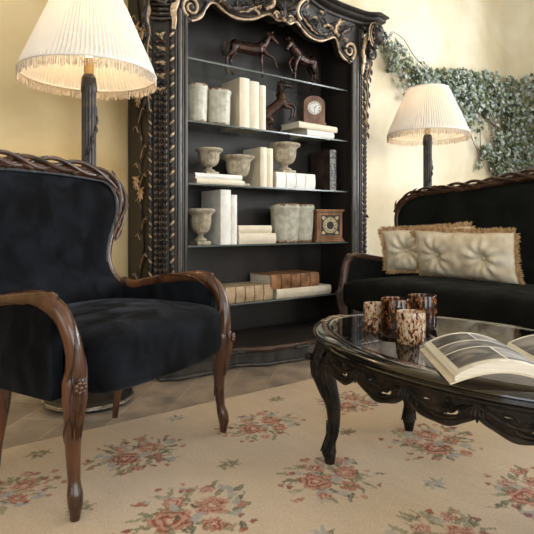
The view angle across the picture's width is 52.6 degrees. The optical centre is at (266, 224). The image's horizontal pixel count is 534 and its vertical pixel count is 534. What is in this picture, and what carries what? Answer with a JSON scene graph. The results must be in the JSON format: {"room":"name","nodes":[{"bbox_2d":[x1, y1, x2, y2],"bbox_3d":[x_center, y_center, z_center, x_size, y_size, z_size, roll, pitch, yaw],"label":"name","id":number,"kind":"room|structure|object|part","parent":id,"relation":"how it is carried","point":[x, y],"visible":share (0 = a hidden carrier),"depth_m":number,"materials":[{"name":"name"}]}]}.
{"room":"living room","nodes":[
{"label":"living room","id":0,"kind":"room"},
{"bbox_2d":[0,0,533,277],"bbox_3d":[-0.500,-1.000,3.500,8.800,3.700,0.600,0,0,-37],"label":"wall","id":1,"kind":"structure","parent":0,"point":[492,35],"depth_m":4.80,"materials":[{"name":"paint"}]},
{"bbox_2d":[378,30,533,176],"bbox_3d":[2.104,-0.454,5.114,2.299,2.510,0.754,0,0,-37],"label":"climbing ivy","id":2,"kind":"object","parent":1,"relation":"attached to","point":[466,85],"visible":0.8,"depth_m":5.61,"materials":[{"name":"green plant"}]},
{"bbox_2d":[2,335,533,448],"bbox_3d":[1.310,0.900,0.920,9.000,0.100,6.900,0,0,-37],"label":"floor","id":3,"kind":"structure","parent":0,"point":[29,421],"depth_m":2.69,"materials":[{"name":"stone"}]},
{"bbox_2d":[15,0,156,413],"bbox_3d":[-0.863,-0.123,2.618,0.646,1.947,0.646,0,0,41],"label":"floor lamp","id":4,"kind":"object","parent":3,"relation":"on","point":[90,47],"visible":0.84,"depth_m":2.48,"materials":[{"name":"white fabric"}]},
{"bbox_3d":[-0.863,-0.910,2.618,0.638,0.365,0.638,0,0,-37],"label":"lamp shade","id":5,"kind":"part","parent":4,"relation":"part of","materials":[{"name":"fabric"}]},
{"bbox_2d":[78,55,99,74],"bbox_3d":[-0.863,-0.888,2.618,0.166,0.327,0.048,0,0,-37],"label":"socket","id":6,"kind":"object","parent":4,"relation":"attached to","point":[89,69],"depth_m":2.60,"materials":[{"name":"gold metal"}]},
{"bbox_2d":[128,0,389,381],"bbox_3d":[0.050,-0.407,3.600,1.986,2.515,0.621,0,0,-37],"label":"bookcase","id":7,"kind":"object","parent":3,"relation":"on","point":[182,40],"visible":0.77,"depth_m":3.69,"materials":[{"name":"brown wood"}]},
{"bbox_3d":[-0.756,-0.370,3.211,0.030,2.240,0.275,0,0,-37],"label":"panel","id":8,"kind":"part","parent":7,"relation":"part of","materials":[{"name":"brown wood"}]},
{"bbox_2d":[188,82,207,125],"bbox_3d":[-0.438,-0.744,3.334,0.150,0.238,0.150,0,0,-37],"label":"jar","id":9,"kind":"object","parent":7,"relation":"on","point":[197,91],"visible":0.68,"depth_m":3.27,"materials":[{"name":"ceramic"}]},
{"bbox_2d":[188,208,214,244],"bbox_3d":[-0.415,0.011,3.370,0.184,0.225,0.184,0,0,-37],"label":"stone urn","id":10,"kind":"object","parent":7,"relation":"on","point":[200,218],"visible":0.99,"depth_m":3.32,"materials":[{"name":"beige stone"}]},
{"bbox_2d":[201,190,230,244],"bbox_3d":[-0.330,-0.050,3.502,0.076,0.345,0.250,0,0,-37],"label":"book","id":11,"kind":"object","parent":7,"relation":"on","point":[219,233],"visible":0.83,"depth_m":3.42,"materials":[{"name":"white paper"}]},
{"bbox_2d":[188,178,244,185],"bbox_3d":[-0.351,-0.268,3.468,0.350,0.034,0.220,0,0,-37],"label":"book","id":12,"kind":"object","parent":7,"relation":"on","point":[194,180],"visible":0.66,"depth_m":3.36,"materials":[{"name":"beige paper"}]},
{"bbox_2d":[188,173,241,180],"bbox_3d":[-0.357,-0.302,3.462,0.340,0.034,0.210,0,0,-36],"label":"book","id":13,"kind":"object","parent":12,"relation":"on","point":[190,175],"visible":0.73,"depth_m":3.36,"materials":[{"name":"white paper"}]},
{"bbox_2d":[195,147,222,173],"bbox_3d":[-0.368,-0.402,3.424,0.180,0.165,0.180,0,0,-37],"label":"stone urn","id":14,"kind":"object","parent":13,"relation":"on","point":[208,156],"visible":1,"depth_m":3.37,"materials":[{"name":"beige stone"}]},
{"bbox_2d":[207,87,230,127],"bbox_3d":[-0.310,-0.739,3.424,0.166,0.228,0.166,0,0,29],"label":"jar","id":15,"kind":"object","parent":7,"relation":"on","point":[218,98],"visible":0.81,"depth_m":3.36,"materials":[{"name":"ceramic"}]},
{"bbox_3d":[-0.130,-0.380,3.840,1.790,2.260,0.020,0,0,-37],"label":"panel","id":16,"kind":"part","parent":7,"relation":"part of","materials":[{"name":"black wood"}]},
{"bbox_2d":[231,195,236,243],"bbox_3d":[-0.277,-0.035,3.536,0.044,0.315,0.240,0,0,-37],"label":"book","id":17,"kind":"object","parent":7,"relation":"on","point":[233,197],"visible":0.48,"depth_m":3.44,"materials":[{"name":"white paper"}]},
{"bbox_2d":[221,77,249,133],"bbox_3d":[-0.209,-0.787,3.581,0.078,0.325,0.230,0,0,-37],"label":"book","id":18,"kind":"object","parent":7,"relation":"on","point":[239,87],"visible":0.78,"depth_m":3.50,"materials":[{"name":"beige paper"}]},
{"bbox_2d":[221,154,254,185],"bbox_3d":[-0.191,-0.353,3.563,0.220,0.205,0.220,0,0,-37],"label":"stone urn","id":19,"kind":"object","parent":7,"relation":"on","point":[236,164],"visible":0.66,"depth_m":3.50,"materials":[{"name":"beige stone"}]},
{"bbox_2d":[232,81,258,134],"bbox_3d":[-0.145,-0.782,3.629,0.074,0.315,0.230,0,0,-37],"label":"book","id":20,"kind":"object","parent":7,"relation":"on","point":[254,86],"visible":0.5,"depth_m":3.54,"materials":[{"name":"beige paper"}]},
{"bbox_2d":[222,281,272,302],"bbox_3d":[-0.180,0.447,3.606,0.370,0.102,0.245,0,0,-37],"label":"book","id":21,"kind":"object","parent":7,"relation":"on","point":[236,292],"visible":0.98,"depth_m":3.53,"materials":[{"name":"beige paper"}]},
{"bbox_2d":[222,31,278,77],"bbox_3d":[-0.108,-1.151,3.606,0.401,0.315,0.097,0,0,-22],"label":"horse","id":22,"kind":"object","parent":7,"relation":"on","point":[237,46],"visible":0.98,"depth_m":3.58},
{"bbox_2d":[242,85,265,134],"bbox_3d":[-0.089,-0.775,3.664,0.050,0.300,0.220,0,0,-37],"label":"book","id":23,"kind":"object","parent":7,"relation":"on","point":[262,89],"visible":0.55,"depth_m":3.57,"materials":[{"name":"beige paper"}]},
{"bbox_2d":[243,147,266,186],"bbox_3d":[-0.081,-0.384,3.664,0.052,0.265,0.210,0,0,-37],"label":"book","id":24,"kind":"object","parent":7,"relation":"on","point":[257,176],"visible":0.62,"depth_m":3.60,"materials":[{"name":"beige paper"}]},
{"bbox_2d":[237,233,275,243],"bbox_3d":[-0.123,0.089,3.639,0.300,0.068,0.220,0,0,-37],"label":"book","id":25,"kind":"object","parent":7,"relation":"on","point":[243,238],"visible":0.8,"depth_m":3.54,"materials":[{"name":"beige paper"}]},
{"bbox_2d":[237,225,271,233],"bbox_3d":[-0.134,0.029,3.626,0.270,0.052,0.200,0,0,-38],"label":"book","id":26,"kind":"object","parent":25,"relation":"on","point":[240,228],"visible":0.84,"depth_m":3.54,"materials":[{"name":"beige paper"}]},
{"bbox_3d":[-0.035,0.128,3.714,1.360,0.010,0.292,0,0,-37],"label":"glass shelf","id":27,"kind":"part","parent":7,"relation":"part of","materials":[{"name":"glass"}]},
{"bbox_3d":[-0.035,-0.246,3.714,1.360,0.010,0.292,0,0,-37],"label":"glass shelf","id":28,"kind":"part","parent":7,"relation":"part of","materials":[{"name":"clear glass"}]},
{"bbox_2d":[267,148,272,186],"bbox_3d":[-0.035,-0.382,3.692,0.050,0.262,0.200,0,0,-37],"label":"book","id":29,"kind":"object","parent":7,"relation":"on","point":[269,150],"visible":0.38,"depth_m":3.61,"materials":[{"name":"beige paper"}]},
{"bbox_3d":[0.098,0.791,3.536,1.864,0.118,0.461,0,0,-37],"label":"moulding","id":30,"kind":"part","parent":7,"relation":"part of","materials":[{"name":"brown wood"}]},
{"bbox_2d":[266,78,295,135],"bbox_3d":[0.053,-0.814,3.721,0.310,0.390,0.104,0,0,-18],"label":"horse","id":31,"kind":"object","parent":7,"relation":"on","point":[281,102],"visible":0.79,"depth_m":3.70},
{"bbox_2d":[269,203,299,242],"bbox_3d":[0.125,-0.012,3.775,0.216,0.270,0.216,0,0,-37],"label":"glazed pot","id":32,"kind":"object","parent":7,"relation":"on","point":[284,216],"visible":0.96,"depth_m":3.69,"materials":[{"name":"ceramic"}]},
{"bbox_2d":[273,172,315,188],"bbox_3d":[0.140,-0.305,3.821,0.350,0.110,0.225,0,0,-37],"label":"book","id":33,"kind":"object","parent":7,"relation":"on","point":[280,179],"visible":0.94,"depth_m":3.72,"materials":[{"name":"white paper"}]},
{"bbox_2d":[268,141,299,172],"bbox_3d":[0.122,-0.464,3.779,0.224,0.210,0.224,0,0,-37],"label":"stone urn","id":34,"kind":"object","parent":33,"relation":"on","point":[284,152],"visible":0.98,"depth_m":3.72,"materials":[{"name":"beige stone"}]},
{"bbox_2d":[284,37,317,90],"bbox_3d":[0.252,-1.147,3.868,0.104,0.308,0.411,0,0,36],"label":"horse","id":35,"kind":"object","parent":7,"relation":"on","point":[297,57],"visible":0.98,"depth_m":3.80},
{"bbox_2d":[272,283,330,298],"bbox_3d":[0.203,0.466,3.871,0.500,0.062,0.220,0,0,-37],"label":"book","id":36,"kind":"object","parent":7,"relation":"on","point":[321,288],"visible":0.73,"depth_m":3.77,"materials":[{"name":"beige paper"}]},
{"bbox_2d":[250,270,318,289],"bbox_3d":[0.125,0.386,3.841,0.430,0.100,0.265,0,0,-37],"label":"book","id":37,"kind":"object","parent":36,"relation":"on","point":[283,279],"visible":0.99,"depth_m":3.75,"materials":[{"name":"brown leather"}]},
{"bbox_2d":[297,204,313,241],"bbox_3d":[0.248,-0.013,3.936,0.196,0.272,0.196,0,0,17],"label":"glazed pot","id":38,"kind":"object","parent":7,"relation":"on","point":[306,211],"visible":0.57,"depth_m":3.86,"materials":[{"name":"ceramic"}]},
{"bbox_2d":[289,129,333,142],"bbox_3d":[0.328,-0.650,3.946,0.260,0.050,0.200,0,0,-37],"label":"book","id":39,"kind":"object","parent":7,"relation":"on","point":[309,132],"visible":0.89,"depth_m":3.90,"materials":[{"name":"white paper"}]},
{"bbox_2d":[280,121,337,132],"bbox_3d":[0.307,-0.696,3.918,0.380,0.042,0.200,0,0,-39],"label":"book","id":40,"kind":"object","parent":39,"relation":"on","point":[294,126],"visible":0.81,"depth_m":3.82,"materials":[{"name":"beige paper"}]},
{"bbox_2d":[302,96,325,124],"bbox_3d":[0.333,-0.822,3.903,0.172,0.210,0.083,0,0,-11],"label":"mantel clock","id":41,"kind":"object","parent":40,"relation":"on","point":[313,107],"visible":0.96,"depth_m":3.87,"materials":[{"name":"brown wood"}]},
{"bbox_2d":[311,150,336,190],"bbox_3d":[0.426,-0.401,4.048,0.065,0.301,0.225,0,0,-37],"label":"book","id":42,"kind":"object","parent":7,"relation":"on","point":[323,163],"visible":0.98,"depth_m":4.00,"materials":[{"name":"leather"}]},
{"bbox_2d":[312,209,343,241],"bbox_3d":[0.445,0.004,3.998,0.236,0.237,0.105,0,0,-23],"label":"clock","id":43,"kind":"object","parent":7,"relation":"on","point":[327,223],"visible":1,"depth_m":3.95,"materials":[{"name":"brown wood"}]},
{"bbox_3d":[0.445,-0.103,3.998,0.236,0.022,0.105,0,0,-23],"label":"cornice","id":44,"kind":"part","parent":43,"relation":"part of","materials":[{"name":"brown wood"}]},
{"bbox_3d":[0.463,0.003,3.956,0.182,0.165,0.007,0,0,-23],"label":"dial frame","id":45,"kind":"part","parent":43,"relation":"part of","materials":[{"name":"brown wood"}]},
{"bbox_3d":[0.462,0.003,3.957,0.158,0.145,0.004,0,0,-23],"label":"dial plate","id":46,"kind":"part","parent":43,"relation":"part of","materials":[{"name":"black paint"}]},
{"bbox_3d":[0.013,-1.570,3.650,1.986,0.190,0.495,0,0,-37],"label":"cornice","id":47,"kind":"part","parent":7,"relation":"part of","materials":[{"name":"brown wood"}]},
{"bbox_2d":[0,373,533,533],"bbox_3d":[0.044,0.845,0.858,3.300,0.008,3.120,0,0,-37],"label":"floral rug","id":48,"kind":"object","parent":3,"relation":"on","point":[175,471],"visible":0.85,"depth_m":1.80,"materials":[{"name":"carpet"}]},
{"bbox_2d":[0,149,235,521],"bbox_3d":[-0.639,0.276,2.029,0.811,1.132,0.903,0,0,29],"label":"wingback armchair","id":49,"kind":"object","parent":48,"relation":"on","point":[71,327],"visible":1,"depth_m":1.99,"materials":[{"name":"black fabric"}]},
{"bbox_3d":[-0.909,0.661,1.855,0.099,0.364,0.050,0,0,29],"label":"leg","id":50,"kind":"part","parent":49,"relation":"part of","materials":[{"name":"brown wood"}]},
{"bbox_3d":[-0.767,0.324,1.665,0.568,0.263,0.077,0,0,31],"label":"arm rail","id":51,"kind":"part","parent":49,"relation":"part of","materials":[{"name":"brown wood"}]},
{"bbox_3d":[-0.892,0.008,2.167,0.191,0.548,0.870,0,0,29],"label":"frame","id":52,"kind":"part","parent":49,"relation":"part of","materials":[{"name":"brown wood"}]},
{"bbox_3d":[-0.898,0.100,2.170,0.223,0.682,0.824,0,0,29],"label":"backrest","id":53,"kind":"part","parent":49,"relation":"part of","materials":[{"name":"black fabric"}]},
{"bbox_3d":[-0.543,0.618,1.540,0.090,0.447,0.072,0,0,29],"label":"leg","id":54,"kind":"part","parent":49,"relation":"part of","materials":[{"name":"brown wood"}]},
{"bbox_3d":[-0.635,0.661,2.344,0.099,0.364,0.050,0,0,29],"label":"leg","id":55,"kind":"part","parent":49,"relation":"part of","materials":[{"name":"brown wood"}]},
{"bbox_3d":[-0.573,0.405,1.988,0.655,0.232,0.690,0,0,29],"label":"seat","id":56,"kind":"part","parent":49,"relation":"part of","materials":[{"name":"black fabric"}]},
{"bbox_3d":[-0.398,0.324,2.321,0.568,0.263,0.077,0,0,28],"label":"arm rail","id":57,"kind":"part","parent":49,"relation":"part of","materials":[{"name":"brown wood"}]},
{"bbox_3d":[-0.175,0.618,2.196,0.090,0.447,0.072,0,0,29],"label":"leg","id":58,"kind":"part","parent":49,"relation":"part of","materials":[{"name":"brown wood"}]},
{"bbox_2d":[305,313,533,464],"bbox_3d":[0.664,0.610,1.748,0.862,0.462,1.344,0,0,-30],"label":"coffee table","id":59,"kind":"object","parent":48,"relation":"on","point":[486,401],"visible":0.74,"depth_m":1.54,"materials":[{"name":"black paint"}]},
{"bbox_3d":[0.199,0.627,1.910,0.109,0.428,0.097,0,0,-30],"label":"leg","id":60,"kind":"part","parent":59,"relation":"part of","materials":[{"name":"black wood"}]},
{"bbox_2d":[363,301,380,332],"bbox_3d":[0.389,0.331,1.944,0.082,0.100,0.082,0,0,-37],"label":"glass","id":61,"kind":"object","parent":59,"relation":"on","point":[371,309],"visible":0.81,"depth_m":1.91,"materials":[{"name":"beige glass"}]},
{"bbox_2d":[381,297,409,337],"bbox_3d":[0.443,0.317,1.860,0.098,0.128,0.098,0,0,-37],"label":"glass","id":62,"kind":"object","parent":59,"relation":"on","point":[389,305],"visible":0.65,"depth_m":1.82,"materials":[{"name":"brown glass"}]},
{"bbox_3d":[0.583,0.627,2.239,0.099,0.428,0.100,0,0,44],"label":"leg","id":63,"kind":"part","parent":59,"relation":"part of","materials":[{"name":"black wood"}]},
{"bbox_2d":[396,309,425,345],"bbox_3d":[0.464,0.329,1.739,0.092,0.103,0.092,0,0,-37],"label":"glass","id":64,"kind":"object","parent":59,"relation":"on","point":[410,323],"visible":1,"depth_m":1.70,"materials":[{"name":"beige glass"}]},
{"bbox_2d":[408,293,436,329],"bbox_3d":[0.573,0.320,1.992,0.104,0.122,0.104,0,0,-37],"label":"glass","id":65,"kind":"object","parent":59,"relation":"on","point":[427,303],"visible":0.54,"depth_m":1.95,"materials":[{"name":"brown glass"}]},
{"bbox_2d":[420,332,533,384],"bbox_3d":[0.690,0.347,1.427,0.490,0.057,0.353,0,0,4],"label":"open book","id":66,"kind":"object","parent":59,"relation":"on","point":[460,356],"visible":1,"depth_m":1.38,"materials":[{"name":"beige paper"}]},
{"bbox_2d":[431,333,474,347],"bbox_3d":[0.534,0.332,1.551,0.106,0.027,0.086,0,0,4],"label":"printed photograph","id":67,"kind":"object","parent":66,"relation":"on","point":[443,341],"depth_m":1.55},
{"bbox_2d":[446,347,504,367],"bbox_3d":[0.521,0.332,1.357,0.110,0.027,0.124,0,0,4],"label":"printed photograph","id":68,"kind":"object","parent":66,"relation":"on","point":[465,357],"depth_m":1.35},
{"bbox_2d":[439,340,522,355],"bbox_3d":[0.575,0.332,1.460,0.203,0.027,0.069,0,0,4],"label":"printed photograph","id":69,"kind":"object","parent":66,"relation":"on","point":[453,347],"depth_m":1.46},
{"bbox_2d":[469,333,509,347],"bbox_3d":[0.637,0.332,1.543,0.092,0.025,0.086,0,0,4],"label":"printed photograph","id":70,"kind":"object","parent":66,"relation":"on","point":[476,337],"depth_m":1.53},
{"bbox_2d":[492,347,533,363],"bbox_3d":[0.626,0.332,1.349,0.085,0.025,0.124,0,0,4],"label":"printed photograph","id":71,"kind":"object","parent":66,"relation":"on","point":[506,354],"depth_m":1.34},
{"bbox_2d":[511,335,533,355],"bbox_3d":[0.816,0.335,1.496,0.214,0.032,0.159,0,0,4],"label":"printed photograph","id":72,"kind":"object","parent":66,"relation":"on","point":[524,346],"depth_m":1.53},
{"bbox_2d":[387,83,469,334],"bbox_3d":[1.292,-0.123,4.344,0.646,1.947,0.646,0,0,41],"label":"floor lamp","id":73,"kind":"object","parent":3,"relation":"on","point":[426,113],"visible":0.8,"depth_m":4.18,"materials":[{"name":"white fabric"}]},
{"bbox_3d":[1.292,-0.910,4.344,0.638,0.365,0.638,0,0,-37],"label":"lamp shade","id":74,"kind":"part","parent":73,"relation":"part of","materials":[{"name":"fabric"}]},
{"bbox_2d":[335,169,533,337],"bbox_3d":[1.339,0.255,3.067,0.776,1.193,2.072,0,0,-37],"label":"sofa","id":75,"kind":"object","parent":3,"relation":"on","point":[503,201],"visible":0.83,"depth_m":3.34,"materials":[{"name":"black fabric"}]},
{"bbox_3d":[0.507,0.627,3.677,0.090,0.447,0.072,0,0,-37],"label":"leg","id":76,"kind":"part","parent":75,"relation":"part of","materials":[{"name":"brown wood"}]},
{"bbox_3d":[0.713,0.328,3.829,0.562,0.275,0.077,0,0,-37],"label":"arm rail","id":77,"kind":"part","parent":75,"relation":"part of","materials":[{"name":"brown wood"}]},
{"bbox_2d":[377,221,475,273],"bbox_3d":[1.084,0.164,3.672,0.707,0.383,0.150,0,0,37],"label":"tufted cushion","id":78,"kind":"object","parent":75,"relation":"on","point":[397,244],"visible":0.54,"depth_m":3.74,"materials":[{"name":"beige fabric"}]},
{"bbox_3d":[1.298,0.459,3.036,0.640,0.242,1.920,0,0,-37],"label":"seat","id":79,"kind":"part","parent":75,"relation":"part of","materials":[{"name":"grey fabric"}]},
{"bbox_3d":[1.556,0.079,3.230,0.200,0.742,1.988,0,0,-37],"label":"backrest","id":80,"kind":"part","parent":75,"relation":"part of","materials":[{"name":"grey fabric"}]},
{"bbox_3d":[1.562,-0.021,3.234,0.166,0.592,2.028,0,0,-37],"label":"frame","id":81,"kind":"part","parent":75,"relation":"part of","materials":[{"name":"brown wood"}]},
{"bbox_2d":[409,225,523,283],"bbox_3d":[1.219,0.182,3.373,0.214,0.368,0.795,0,0,-30],"label":"tufted cushion","id":82,"kind":"object","parent":75,"relation":"on","point":[489,254],"visible":0.91,"depth_m":3.26,"materials":[{"name":"beige fabric"}]}
]}

